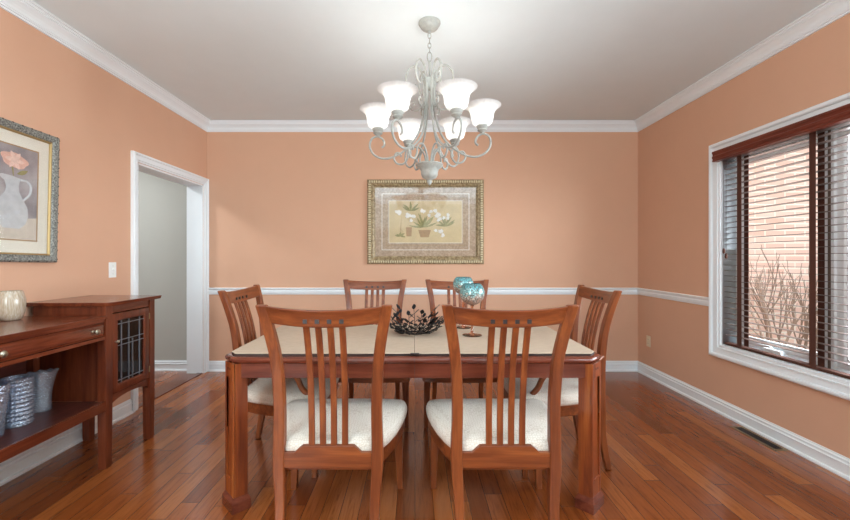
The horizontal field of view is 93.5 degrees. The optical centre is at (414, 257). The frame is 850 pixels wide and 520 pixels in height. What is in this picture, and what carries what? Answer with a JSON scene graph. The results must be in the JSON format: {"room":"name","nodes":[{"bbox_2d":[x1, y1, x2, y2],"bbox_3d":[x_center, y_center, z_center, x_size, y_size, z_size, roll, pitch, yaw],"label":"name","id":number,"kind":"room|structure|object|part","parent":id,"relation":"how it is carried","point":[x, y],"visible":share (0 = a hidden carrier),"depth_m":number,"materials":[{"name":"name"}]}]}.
{"room":"dining room","nodes":[
{"label":"dining room","id":0,"kind":"room"},
{"bbox_2d":[0,8,206,462],"bbox_3d":[-2.378,-0.116,1.410,0.160,2.740,6.020,0,0,0],"label":"wall","id":1,"kind":"structure","parent":0,"point":[97,118],"depth_m":2.78,"materials":[{"name":"paint"}]},
{"bbox_2d":[0,117,59,262],"bbox_3d":[-2.281,-0.372,2.248,0.034,0.795,0.600,0,-1,0],"label":"framed picture","id":2,"kind":"object","parent":1,"relation":"attached to","point":[29,157],"visible":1,"depth_m":2.36,"materials":[{"name":"paper"}]},
{"bbox_2d":[0,142,37,240],"bbox_3d":[-2.288,-0.372,2.248,0.012,0.543,0.362,0,0,0],"label":"painting","id":3,"kind":"object","parent":2,"relation":"attached to","point":[18,161],"depth_m":2.31},
{"bbox_2d":[0,399,132,485],"bbox_3d":[-2.284,1.197,0.812,0.028,0.114,4.825,0,0,0],"label":"baseboard","id":4,"kind":"structure","parent":1,"relation":"attached to","point":[12,468],"depth_m":2.48,"materials":[{"name":"white paint"}]},
{"bbox_2d":[109,262,115,277],"bbox_3d":[-2.288,0.094,3.035,0.019,0.116,0.072,0,0,0],"label":"light switch","id":5,"kind":"object","parent":1,"relation":"attached to","point":[112,265],"visible":1,"depth_m":3.03,"materials":[{"name":"plastic"}]},
{"bbox_2d":[131,151,208,412],"bbox_3d":[-2.384,0.195,3.825,0.232,2.118,1.186,0,0,0],"label":"door frame","id":6,"kind":"structure","parent":1,"relation":"in","point":[197,193],"depth_m":4.33,"materials":[{"name":"white paint"}]},
{"bbox_2d":[138,171,186,359],"bbox_3d":[-3.579,-0.116,3.040,2.242,2.740,3.080,0,0,0],"label":"wall","id":7,"kind":"structure","parent":0,"point":[162,203],"depth_m":4.44,"materials":[{"name":"paint"}]},
{"bbox_2d":[155,360,186,370],"bbox_3d":[-3.529,1.197,4.426,2.142,0.114,0.028,0,0,0],"label":"baseboard","id":8,"kind":"structure","parent":7,"relation":"attached to","point":[160,365],"depth_m":4.42,"materials":[{"name":"white paint"}]},
{"bbox_2d":[207,132,637,360],"bbox_3d":[0.083,-0.116,4.500,5.082,2.740,0.160,0,0,0],"label":"wall","id":9,"kind":"structure","parent":0,"point":[287,209],"depth_m":4.42,"materials":[{"name":"paint"}]},
{"bbox_2d":[207,288,637,294],"bbox_3d":[0.083,0.370,4.406,4.762,0.075,0.028,0,0,0],"label":"trim","id":10,"kind":"structure","parent":9,"relation":"attached to","point":[212,291],"depth_m":4.40,"materials":[{"name":"white paint"}]},
{"bbox_2d":[207,361,637,371],"bbox_3d":[0.083,1.197,4.406,4.762,0.114,0.028,0,0,0],"label":"baseboard","id":11,"kind":"structure","parent":9,"relation":"attached to","point":[214,366],"depth_m":4.40,"materials":[{"name":"white paint"}]},
{"bbox_2d":[367,180,483,263],"bbox_3d":[0.116,-0.393,4.399,1.282,0.930,0.043,0,0,0],"label":"framed picture","id":12,"kind":"object","parent":9,"relation":"attached to","point":[409,221],"visible":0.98,"depth_m":4.41,"materials":[{"name":"beige paper"}]},
{"bbox_2d":[389,201,461,242],"bbox_3d":[0.116,-0.393,4.406,0.802,0.460,0.015,0,0,0],"label":"print","id":13,"kind":"object","parent":12,"relation":"attached to","point":[409,221],"depth_m":4.41},
{"bbox_2d":[0,371,849,519],"bbox_3d":[-0.988,1.304,1.410,7.224,0.100,6.340,0,0,0],"label":"floor","id":14,"kind":"structure","parent":0,"point":[672,456],"depth_m":2.29,"materials":[{"name":"brown wood"}]},
{"bbox_2d":[0,295,161,468],"bbox_3d":[-2.039,0.760,2.016,0.511,0.988,1.636,0,0,0],"label":"sideboard","id":15,"kind":"object","parent":14,"relation":"on","point":[89,349],"visible":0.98,"depth_m":2.36,"materials":[{"name":"brown wood"}]},
{"bbox_3d":[-1.804,0.422,1.745,0.040,0.032,0.032,0,0,0],"label":"knob","id":16,"kind":"part","parent":15,"relation":"part of","materials":[{"name":"silver metal"}]},
{"bbox_3d":[-2.260,0.697,1.995,0.008,0.425,0.734,0,0,0],"label":"panel","id":17,"kind":"part","parent":15,"relation":"part of","materials":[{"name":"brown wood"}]},
{"bbox_2d":[0,290,26,320],"bbox_3d":[-2.222,0.264,2.200,0.124,0.160,0.124,0,0,0],"label":"ceramic vase","id":18,"kind":"object","parent":15,"relation":"on","point":[13,303],"visible":1,"depth_m":2.17,"materials":[{"name":"beige ceramic"}]},
{"bbox_3d":[-2.236,0.667,2.342,0.040,0.367,0.040,0,0,0],"label":"post","id":19,"kind":"part","parent":15,"relation":"part of","materials":[{"name":"brown wood"}]},
{"bbox_2d":[0,402,100,448],"bbox_3d":[-2.048,0.861,1.995,0.416,0.020,0.734,0,0,0],"label":"shelf","id":20,"kind":"object","parent":15,"relation":"attached to","point":[23,424],"depth_m":2.11,"materials":[{"name":"brown wood"}]},
{"bbox_3d":[-2.025,0.423,1.995,0.406,0.079,0.722,0,0,0],"label":"drawer","id":21,"kind":"part","parent":15,"relation":"part of","materials":[{"name":"brown wood"}]},
{"bbox_3d":[-1.839,0.476,1.995,0.021,0.020,0.734,0,0,0],"label":"desk rail","id":22,"kind":"part","parent":15,"relation":"part of","materials":[{"name":"brown wood"}]},
{"bbox_3d":[-1.840,0.372,1.995,0.020,0.020,0.734,0,0,0],"label":"desk rail","id":23,"kind":"part","parent":15,"relation":"part of","materials":[{"name":"brown wood"}]},
{"bbox_3d":[-2.069,0.572,2.382,0.394,0.565,0.014,0,0,0],"label":"panel","id":24,"kind":"part","parent":15,"relation":"part of","materials":[{"name":"brown wood"}]},
{"bbox_3d":[-2.068,0.561,2.373,0.395,0.545,0.004,0,0,0],"label":"panel moulding","id":25,"kind":"part","parent":15,"relation":"part of","materials":[{"name":"brown wood"}]},
{"bbox_3d":[-2.248,0.771,2.755,0.052,0.965,0.052,0,0,0],"label":"leg","id":26,"kind":"part","parent":15,"relation":"part of","materials":[{"name":"brown wood"}]},
{"bbox_3d":[-1.804,0.422,2.262,0.040,0.032,0.032,0,0,0],"label":"knob","id":27,"kind":"part","parent":15,"relation":"part of","materials":[{"name":"silver metal"}]},
{"bbox_3d":[-1.850,0.771,2.387,0.052,0.965,0.052,0,0,0],"label":"leg","id":28,"kind":"part","parent":15,"relation":"part of","materials":[{"name":"brown wood"}]},
{"bbox_3d":[-2.069,0.572,2.785,0.394,0.565,0.014,0,0,0],"label":"panel","id":29,"kind":"part","parent":15,"relation":"part of","materials":[{"name":"brown wood"}]},
{"bbox_3d":[-1.841,0.312,2.583,0.018,0.047,0.347,0,0,0],"label":"rail","id":30,"kind":"part","parent":15,"relation":"part of","materials":[{"name":"brown wood"}]},
{"bbox_3d":[-1.836,0.584,2.582,0.020,0.484,0.333,0,0,0],"label":"door","id":31,"kind":"part","parent":15,"relation":"part of","materials":[{"name":"brown wood"}]},
{"bbox_3d":[-1.850,0.771,2.778,0.052,0.965,0.052,0,0,0],"label":"leg","id":32,"kind":"part","parent":15,"relation":"part of","materials":[{"name":"brown wood"}]},
{"bbox_2d":[217,284,340,477],"bbox_3d":[-0.837,0.723,2.575,0.643,1.062,0.655,0,0,0],"label":"armchair","id":33,"kind":"object","parent":14,"relation":"on","point":[260,390],"visible":0.5,"depth_m":2.38,"materials":[{"name":"brown wood"}]},
{"bbox_3d":[-1.078,0.723,2.347,0.119,1.062,0.099,0,0,0],"label":"post","id":34,"kind":"part","parent":33,"relation":"part of","materials":[{"name":"brown wood"}]},
{"bbox_3d":[-1.123,0.241,2.575,0.071,0.086,0.478,0,0,0],"label":"crest rail","id":35,"kind":"part","parent":33,"relation":"part of","materials":[{"name":"brown wood"}]},
{"bbox_3d":[-1.078,0.723,2.803,0.119,1.062,0.099,0,0,0],"label":"post","id":36,"kind":"part","parent":33,"relation":"part of","materials":[{"name":"brown wood"}]},
{"bbox_3d":[-0.780,0.881,2.575,0.500,0.066,0.628,0,0,0],"label":"seat frame","id":37,"kind":"part","parent":33,"relation":"part of","materials":[{"name":"brown wood"}]},
{"bbox_2d":[248,378,338,405],"bbox_3d":[-0.778,0.806,2.575,0.524,0.090,0.655,0,0,0],"label":"seat cushion","id":38,"kind":"object","parent":33,"relation":"on","point":[260,390],"depth_m":2.34,"materials":[{"name":"white fabric"}]},
{"bbox_3d":[-0.795,0.720,2.304,0.539,0.309,0.083,0,0,8],"label":"armrest","id":39,"kind":"part","parent":33,"relation":"part of","materials":[{"name":"brown wood"}]},
{"bbox_3d":[-0.582,1.081,2.297,0.048,0.345,0.047,0,0,0],"label":"leg","id":40,"kind":"part","parent":33,"relation":"part of","materials":[{"name":"brown wood"}]},
{"bbox_2d":[255,304,406,519],"bbox_3d":[-0.369,0.723,1.913,0.655,1.062,0.643,0,0,0],"label":"dining chair","id":41,"kind":"object","parent":14,"relation":"on","point":[311,433],"visible":1,"depth_m":1.69,"materials":[{"name":"brown wood"}]},
{"bbox_3d":[-0.597,0.723,1.672,0.099,1.062,0.119,0,0,0],"label":"post","id":42,"kind":"part","parent":41,"relation":"part of","materials":[{"name":"brown wood"}]},
{"bbox_3d":[-0.647,1.081,2.168,0.047,0.345,0.048,0,0,0],"label":"leg","id":43,"kind":"part","parent":41,"relation":"part of","materials":[{"name":"brown wood"}]},
{"bbox_3d":[-0.369,0.241,1.627,0.478,0.086,0.071,0,0,0],"label":"crest rail","id":44,"kind":"part","parent":41,"relation":"part of","materials":[{"name":"brown wood"}]},
{"bbox_3d":[-0.369,0.846,1.706,0.376,0.093,0.026,0,0,0],"label":"rail","id":45,"kind":"part","parent":41,"relation":"part of","materials":[{"name":"brown wood"}]},
{"bbox_3d":[-0.369,0.881,1.970,0.628,0.066,0.500,0,0,0],"label":"seat frame","id":46,"kind":"part","parent":41,"relation":"part of","materials":[{"name":"brown wood"}]},
{"bbox_2d":[285,399,406,450],"bbox_3d":[-0.369,0.806,1.972,0.655,0.090,0.524,0,0,0],"label":"seat cushion","id":47,"kind":"object","parent":41,"relation":"on","point":[298,437],"depth_m":1.84,"materials":[{"name":"white fabric"}]},
{"bbox_3d":[-0.141,0.723,1.672,0.099,1.062,0.119,0,0,0],"label":"post","id":48,"kind":"part","parent":41,"relation":"part of","materials":[{"name":"brown wood"}]},
{"bbox_3d":[-0.091,1.081,2.168,0.047,0.345,0.048,0,0,0],"label":"leg","id":49,"kind":"part","parent":41,"relation":"part of","materials":[{"name":"brown wood"}]},
{"bbox_2d":[338,279,409,427],"bbox_3d":[-0.349,0.723,3.217,0.655,1.062,0.643,0,0,0],"label":"dining chair","id":50,"kind":"object","parent":14,"relation":"on","point":[348,284],"visible":0.34,"depth_m":3.45,"materials":[{"name":"brown wood"}]},
{"bbox_3d":[-0.577,0.723,3.458,0.099,1.062,0.119,0,0,0],"label":"post","id":51,"kind":"part","parent":50,"relation":"part of","materials":[{"name":"brown wood"}]},
{"bbox_3d":[-0.349,0.881,3.160,0.628,0.066,0.500,0,0,0],"label":"seat frame","id":52,"kind":"part","parent":50,"relation":"part of","materials":[{"name":"brown wood"}]},
{"bbox_3d":[-0.349,0.241,3.503,0.478,0.086,0.071,0,0,0],"label":"crest rail","id":53,"kind":"part","parent":50,"relation":"part of","materials":[{"name":"brown wood"}]},
{"bbox_3d":[-0.121,0.723,3.458,0.099,1.062,0.119,0,0,0],"label":"post","id":54,"kind":"part","parent":50,"relation":"part of","materials":[{"name":"brown wood"}]},
{"bbox_3d":[-0.071,1.081,2.962,0.047,0.345,0.048,0,0,0],"label":"leg","id":55,"kind":"part","parent":50,"relation":"part of","materials":[{"name":"brown wood"}]},
{"bbox_2d":[222,340,603,515],"bbox_3d":[-0.010,0.874,2.434,1.946,0.760,0.982,0,0,0],"label":"dining table","id":56,"kind":"object","parent":14,"relation":"on","point":[236,499],"visible":0.48,"depth_m":1.99,"materials":[{"name":"brown wood"}]},
{"bbox_3d":[-0.903,0.864,2.022,0.108,0.680,0.074,0,0,45],"label":"leg","id":57,"kind":"part","parent":56,"relation":"part of","materials":[{"name":"brown wood"}]},
{"bbox_2d":[232,325,593,355],"bbox_3d":[-0.010,0.486,2.426,1.856,0.016,0.857,0,0,0],"label":"tablecloth","id":58,"kind":"object","parent":56,"relation":"on","point":[360,340],"visible":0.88,"depth_m":2.23,"materials":[{"name":"beige fabric"}]},
{"bbox_3d":[-0.470,0.481,2.430,0.935,0.004,0.849,0,0,0],"label":"pad panel","id":59,"kind":"part","parent":58,"relation":"part of","materials":[{"name":"beige fabric"}]},
{"bbox_2d":[389,304,443,334],"bbox_3d":[0.000,0.385,2.509,0.405,0.186,0.376,0,0,0],"label":"bowl","id":60,"kind":"object","parent":58,"relation":"on","point":[399,329],"visible":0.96,"depth_m":2.50,"materials":[{"name":"black metal"}]},
{"bbox_2d":[453,277,472,328],"bbox_3d":[0.330,0.307,2.735,0.142,0.345,0.142,0,0,0],"label":"goblet","id":61,"kind":"object","parent":58,"relation":"on","point":[458,282],"visible":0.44,"depth_m":2.69,"materials":[{"name":"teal glass"}]},
{"bbox_2d":[453,277,472,293],"bbox_3d":[0.330,0.195,2.735,0.142,0.122,0.142,0,0,0],"label":"bowl","id":62,"kind":"object","parent":61,"relation":"on","point":[458,282],"depth_m":2.69,"materials":[{"name":"teal glass"}]},
{"bbox_3d":[0.330,0.365,2.735,0.111,0.229,0.111,0,0,0],"label":"stem","id":63,"kind":"part","parent":61,"relation":"part of","materials":[{"name":"orange glass"}]},
{"bbox_2d":[460,283,484,336],"bbox_3d":[0.352,0.320,2.465,0.154,0.318,0.154,0,0,0],"label":"goblet","id":64,"kind":"object","parent":58,"relation":"on","point":[472,294],"visible":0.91,"depth_m":2.41,"materials":[{"name":"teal glass"}]},
{"bbox_3d":[0.352,0.383,2.465,0.120,0.192,0.120,0,0,0],"label":"stem","id":65,"kind":"part","parent":64,"relation":"part of","materials":[{"name":"orange glass"}]},
{"bbox_2d":[460,283,484,304],"bbox_3d":[0.352,0.227,2.465,0.154,0.132,0.154,0,0,0],"label":"bowl","id":66,"kind":"object","parent":64,"relation":"on","point":[470,293],"depth_m":2.41,"materials":[{"name":"teal glass"}]},
{"bbox_3d":[0.459,0.481,2.430,0.919,0.004,0.849,0,0,0],"label":"pad panel","id":67,"kind":"part","parent":58,"relation":"part of","materials":[{"name":"beige fabric"}]},
{"bbox_3d":[0.884,0.864,2.022,0.074,0.680,0.110,0,0,45],"label":"leg","id":68,"kind":"part","parent":56,"relation":"part of","materials":[{"name":"brown wood"}]},
{"bbox_2d":[422,279,496,427],"bbox_3d":[0.368,0.723,3.217,0.655,1.062,0.643,0,0,0],"label":"dining chair","id":69,"kind":"object","parent":14,"relation":"on","point":[430,284],"visible":0.36,"depth_m":3.43,"materials":[{"name":"brown wood"}]},
{"bbox_3d":[0.090,1.081,2.962,0.047,0.345,0.048,0,0,0],"label":"leg","id":70,"kind":"part","parent":69,"relation":"part of","materials":[{"name":"brown wood"}]},
{"bbox_3d":[0.140,0.723,3.458,0.099,1.062,0.119,0,0,0],"label":"post","id":71,"kind":"part","parent":69,"relation":"part of","materials":[{"name":"brown wood"}]},
{"bbox_3d":[0.368,0.241,3.503,0.478,0.086,0.071,0,0,0],"label":"crest rail","id":72,"kind":"part","parent":69,"relation":"part of","materials":[{"name":"brown wood"}]},
{"bbox_3d":[0.368,0.881,3.160,0.628,0.066,0.500,0,0,0],"label":"seat frame","id":73,"kind":"part","parent":69,"relation":"part of","materials":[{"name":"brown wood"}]},
{"bbox_3d":[0.596,0.723,3.458,0.099,1.062,0.119,0,0,0],"label":"post","id":74,"kind":"part","parent":69,"relation":"part of","materials":[{"name":"brown wood"}]},
{"bbox_2d":[426,304,578,519],"bbox_3d":[0.386,0.723,1.913,0.655,1.062,0.643,0,0,0],"label":"dining chair","id":75,"kind":"object","parent":14,"relation":"on","point":[511,433],"visible":1,"depth_m":1.69,"materials":[{"name":"brown wood"}]},
{"bbox_3d":[0.108,1.081,2.168,0.047,0.345,0.048,0,0,0],"label":"leg","id":76,"kind":"part","parent":75,"relation":"part of","materials":[{"name":"brown wood"}]},
{"bbox_3d":[0.158,0.723,1.672,0.099,1.062,0.119,0,0,0],"label":"post","id":77,"kind":"part","parent":75,"relation":"part of","materials":[{"name":"brown wood"}]},
{"bbox_3d":[0.386,0.881,1.970,0.628,0.066,0.500,0,0,0],"label":"seat frame","id":78,"kind":"part","parent":75,"relation":"part of","materials":[{"name":"brown wood"}]},
{"bbox_2d":[426,399,548,450],"bbox_3d":[0.386,0.806,1.972,0.655,0.090,0.524,0,0,0],"label":"seat cushion","id":79,"kind":"object","parent":75,"relation":"on","point":[535,437],"depth_m":1.84,"materials":[{"name":"white fabric"}]},
{"bbox_3d":[0.386,0.846,1.706,0.376,0.093,0.026,0,0,0],"label":"rail","id":80,"kind":"part","parent":75,"relation":"part of","materials":[{"name":"brown wood"}]},
{"bbox_3d":[0.386,0.241,1.627,0.478,0.086,0.071,0,0,0],"label":"crest rail","id":81,"kind":"part","parent":75,"relation":"part of","materials":[{"name":"brown wood"}]},
{"bbox_3d":[0.664,1.081,2.168,0.047,0.345,0.048,0,0,0],"label":"leg","id":82,"kind":"part","parent":75,"relation":"part of","materials":[{"name":"brown wood"}]},
{"bbox_3d":[0.614,0.723,1.672,0.099,1.062,0.119,0,0,0],"label":"post","id":83,"kind":"part","parent":75,"relation":"part of","materials":[{"name":"brown wood"}]},
{"bbox_2d":[496,284,621,477],"bbox_3d":[0.892,0.723,2.575,0.643,1.062,0.655,0,0,0],"label":"armchair","id":84,"kind":"object","parent":14,"relation":"on","point":[536,388],"visible":0.36,"depth_m":2.36,"materials":[{"name":"brown wood"}]},
{"bbox_3d":[0.637,1.081,2.297,0.048,0.345,0.047,0,0,0],"label":"leg","id":85,"kind":"part","parent":84,"relation":"part of","materials":[{"name":"brown wood"}]},
{"bbox_3d":[0.835,0.881,2.575,0.500,0.066,0.628,0,0,0],"label":"seat frame","id":86,"kind":"part","parent":84,"relation":"part of","materials":[{"name":"brown wood"}]},
{"bbox_2d":[504,378,577,405],"bbox_3d":[0.833,0.806,2.575,0.524,0.090,0.655,0,0,0],"label":"seat cushion","id":87,"kind":"object","parent":84,"relation":"on","point":[569,389],"depth_m":2.33,"materials":[{"name":"white fabric"}]},
{"bbox_3d":[0.850,0.720,2.304,0.539,0.309,0.083,0,0,-8],"label":"armrest","id":88,"kind":"part","parent":84,"relation":"part of","materials":[{"name":"brown wood"}]},
{"bbox_3d":[1.133,0.723,2.803,0.119,1.062,0.099,0,0,0],"label":"post","id":89,"kind":"part","parent":84,"relation":"part of","materials":[{"name":"brown wood"}]},
{"bbox_3d":[1.178,0.241,2.575,0.071,0.086,0.478,0,0,0],"label":"crest rail","id":90,"kind":"part","parent":84,"relation":"part of","materials":[{"name":"brown wood"}]},
{"bbox_3d":[1.133,0.723,2.347,0.119,1.062,0.099,0,0,0],"label":"post","id":91,"kind":"part","parent":84,"relation":"part of","materials":[{"name":"brown wood"}]},
{"bbox_2d":[730,426,787,450],"bbox_3d":[2.378,1.252,2.780,0.090,0.005,0.370,0,0,0],"label":"floor vent","id":92,"kind":"object","parent":14,"relation":"in","point":[756,437],"visible":1,"depth_m":2.76,"materials":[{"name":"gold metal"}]},
{"bbox_2d":[32,0,826,119],"bbox_3d":[-0.988,-1.536,1.410,7.224,0.100,6.340,0,0,0],"label":"ceiling","id":93,"kind":"structure","parent":0,"point":[224,59],"depth_m":2.80,"materials":[{"name":"paint"}]},
{"bbox_2d":[360,16,500,184],"bbox_3d":[0.092,-0.977,2.530,0.891,1.018,0.831,0,0,0],"label":"chandelier","id":94,"kind":"object","parent":93,"relation":"hanging from","point":[456,92],"visible":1,"depth_m":2.48,"materials":[{"name":"white glass"}]},
{"bbox_3d":[-0.237,-0.887,2.559,0.234,0.124,0.234,0,0,5],"label":"lamp shade","id":95,"kind":"part","parent":94,"relation":"part of","materials":[{"name":"white glass"}]},
{"bbox_2d":[372,127,383,135],"bbox_3d":[-0.237,-0.800,2.559,0.074,0.057,0.074,0,0,5],"label":"socket","id":96,"kind":"object","parent":94,"relation":"attached to","point":[377,131],"depth_m":2.54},
{"bbox_2d":[391,109,403,119],"bbox_3d":[-0.098,-0.800,2.260,0.074,0.057,0.074,0,0,35],"label":"socket","id":97,"kind":"object","parent":94,"relation":"attached to","point":[397,114],"depth_m":2.24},
{"bbox_3d":[-0.098,-0.887,2.260,0.234,0.124,0.234,0,0,35],"label":"lamp shade","id":98,"kind":"part","parent":94,"relation":"part of","materials":[{"name":"white glass"}]},
{"bbox_3d":[-0.112,-0.858,2.548,0.370,0.467,0.014,0,0,5],"label":"arm","id":99,"kind":"part","parent":94,"relation":"part of"},
{"bbox_2d":[403,139,412,146],"bbox_3d":[-0.048,-0.800,2.829,0.074,0.057,0.074,0,0,-25],"label":"socket","id":100,"kind":"object","parent":94,"relation":"attached to","point":[406,142],"depth_m":2.80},
{"bbox_3d":[-0.048,-0.887,2.829,0.234,0.124,0.234,0,0,-25],"label":"lamp shade","id":101,"kind":"part","parent":94,"relation":"part of","materials":[{"name":"white glass"}]},
{"bbox_3d":[-0.025,-0.858,2.363,0.014,0.467,0.370,0,0,35],"label":"arm","id":102,"kind":"part","parent":94,"relation":"part of"},
{"bbox_3d":[0.005,-0.858,2.715,0.014,0.467,0.370,0,0,-25],"label":"arm","id":103,"kind":"part","parent":94,"relation":"part of"},
{"bbox_3d":[0.092,-1.151,2.530,0.072,0.189,0.072,0,0,0],"label":"stem","id":104,"kind":"part","parent":94,"relation":"part of","materials":[{"name":"white metal"}]},
{"bbox_3d":[0.092,-0.532,2.530,0.174,0.148,0.174,0,0,0],"label":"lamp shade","id":105,"kind":"part","parent":94,"relation":"part of","materials":[{"name":"white metal"}]},
{"bbox_3d":[0.209,-0.858,2.697,0.014,0.467,0.370,0,0,35],"label":"arm","id":106,"kind":"part","parent":94,"relation":"part of"},
{"bbox_3d":[0.178,-0.858,2.345,0.014,0.467,0.370,0,0,-25],"label":"arm","id":107,"kind":"part","parent":94,"relation":"part of"},
{"bbox_2d":[450,138,459,146],"bbox_3d":[0.281,-0.800,2.800,0.074,0.057,0.074,0,0,35],"label":"socket","id":108,"kind":"object","parent":94,"relation":"attached to","point":[452,140],"depth_m":2.78,"materials":[{"name":"white metal"}]},
{"bbox_3d":[0.281,-0.887,2.800,0.234,0.124,0.234,0,0,35],"label":"lamp shade","id":109,"kind":"part","parent":94,"relation":"part of","materials":[{"name":"white glass"}]},
{"bbox_2d":[450,107,462,118],"bbox_3d":[0.231,-0.800,2.231,0.074,0.057,0.074,0,0,-25],"label":"socket","id":110,"kind":"object","parent":94,"relation":"attached to","point":[455,112],"depth_m":2.21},
{"bbox_3d":[0.231,-0.887,2.231,0.234,0.124,0.234,0,0,-25],"label":"lamp shade","id":111,"kind":"part","parent":94,"relation":"part of","materials":[{"name":"white glass"}]},
{"bbox_3d":[0.295,-0.858,2.512,0.370,0.467,0.014,0,0,5],"label":"arm","id":112,"kind":"part","parent":94,"relation":"part of"},
{"bbox_2d":[476,124,487,133],"bbox_3d":[0.420,-0.800,2.501,0.074,0.057,0.074,0,0,5],"label":"socket","id":113,"kind":"object","parent":94,"relation":"attached to","point":[482,128],"depth_m":2.48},
{"bbox_3d":[0.420,-0.887,2.501,0.234,0.124,0.234,0,0,5],"label":"lamp shade","id":114,"kind":"part","parent":94,"relation":"part of","materials":[{"name":"white glass"}]},
{"bbox_2d":[638,13,849,458],"bbox_3d":[2.544,-0.116,1.410,0.160,2.740,6.020,0,0,0],"label":"wall","id":115,"kind":"structure","parent":0,"point":[673,151],"depth_m":3.40,"materials":[{"name":"paint"}]},
{"bbox_2d":[0,0,849,131],"bbox_3d":[0.083,-1.436,1.410,4.762,0.100,6.020,0,0,0],"label":"trim","id":116,"kind":"structure","parent":115,"relation":"attached to","point":[30,12],"depth_m":3.32,"materials":[{"name":"white paint"}]},
{"bbox_2d":[646,335,650,346],"bbox_3d":[2.460,0.882,4.215,0.009,0.116,0.072,0,0,0],"label":"wall outlet","id":117,"kind":"object","parent":115,"relation":"attached to","point":[648,338],"visible":1,"depth_m":4.21,"materials":[{"name":"plastic"}]},
{"bbox_2d":[637,288,708,305],"bbox_3d":[2.450,0.370,3.869,0.028,0.075,1.102,0,0,0],"label":"trim","id":118,"kind":"structure","parent":115,"relation":"attached to","point":[700,300],"depth_m":3.75,"materials":[{"name":"white paint"}]},
{"bbox_2d":[637,361,849,480],"bbox_3d":[2.450,1.197,1.410,0.028,0.114,6.020,0,0,0],"label":"baseboard","id":119,"kind":"structure","parent":115,"relation":"attached to","point":[822,456],"depth_m":2.83,"materials":[{"name":"white paint"}]},
{"bbox_2d":[709,92,849,400],"bbox_3d":[2.526,-0.061,2.119,0.196,1.730,2.398,0,0,0],"label":"window","id":120,"kind":"structure","parent":115,"relation":"in","point":[831,384],"depth_m":2.69,"materials":[{"name":"white paint"}]},
{"bbox_2d":[712,103,849,378],"bbox_3d":[2.459,-0.077,2.106,0.137,1.542,2.232,0,0,0],"label":"window blind","id":121,"kind":"object","parent":120,"relation":"attached to","point":[838,117],"visible":1,"depth_m":2.57,"materials":[{"name":"brown wood"}]},
{"bbox_3d":[2.458,-0.416,3.185,0.002,0.720,0.002,0,0,0],"label":"cord","id":122,"kind":"part","parent":121,"relation":"part of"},
{"bbox_3d":[2.500,0.685,2.121,0.052,0.018,2.162,0,0,0],"label":"rail","id":123,"kind":"part","parent":121,"relation":"part of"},
{"bbox_3d":[2.582,-0.061,2.842,0.035,1.500,0.704,0,0,0],"label":"sash frame","id":124,"kind":"part","parent":120,"relation":"part of","materials":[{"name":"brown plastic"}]},
{"bbox_3d":[2.582,-0.061,2.110,0.035,1.500,0.712,0,0,0],"label":"sash frame","id":125,"kind":"part","parent":120,"relation":"part of","materials":[{"name":"brown wood"}]},
{"label":"outside","id":126,"kind":"structure","parent":0,"visible":0},
{"bbox_3d":[0.000,1.664,0.000,60.000,0.020,60.000,0,0,0],"label":"ground","id":127,"kind":"structure","parent":126,"visible":0},
{"bbox_2d":[749,146,817,349],"bbox_3d":[5.822,-1.146,4.300,6.356,5.600,0.200,0,0,0],"label":"wall","id":128,"kind":"structure","parent":127,"relation":"on","point":[773,247],"depth_m":4.20,"materials":[{"name":"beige brick"}]},
{"bbox_2d":[749,245,817,351],"bbox_3d":[3.443,0.744,3.732,1.370,1.828,0.598,0,0,11],"label":"bare shrub","id":129,"kind":"object","parent":127,"relation":"on","point":[762,298],"visible":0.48,"depth_m":3.75,"materials":[{"name":"brown plant"}]}
]}

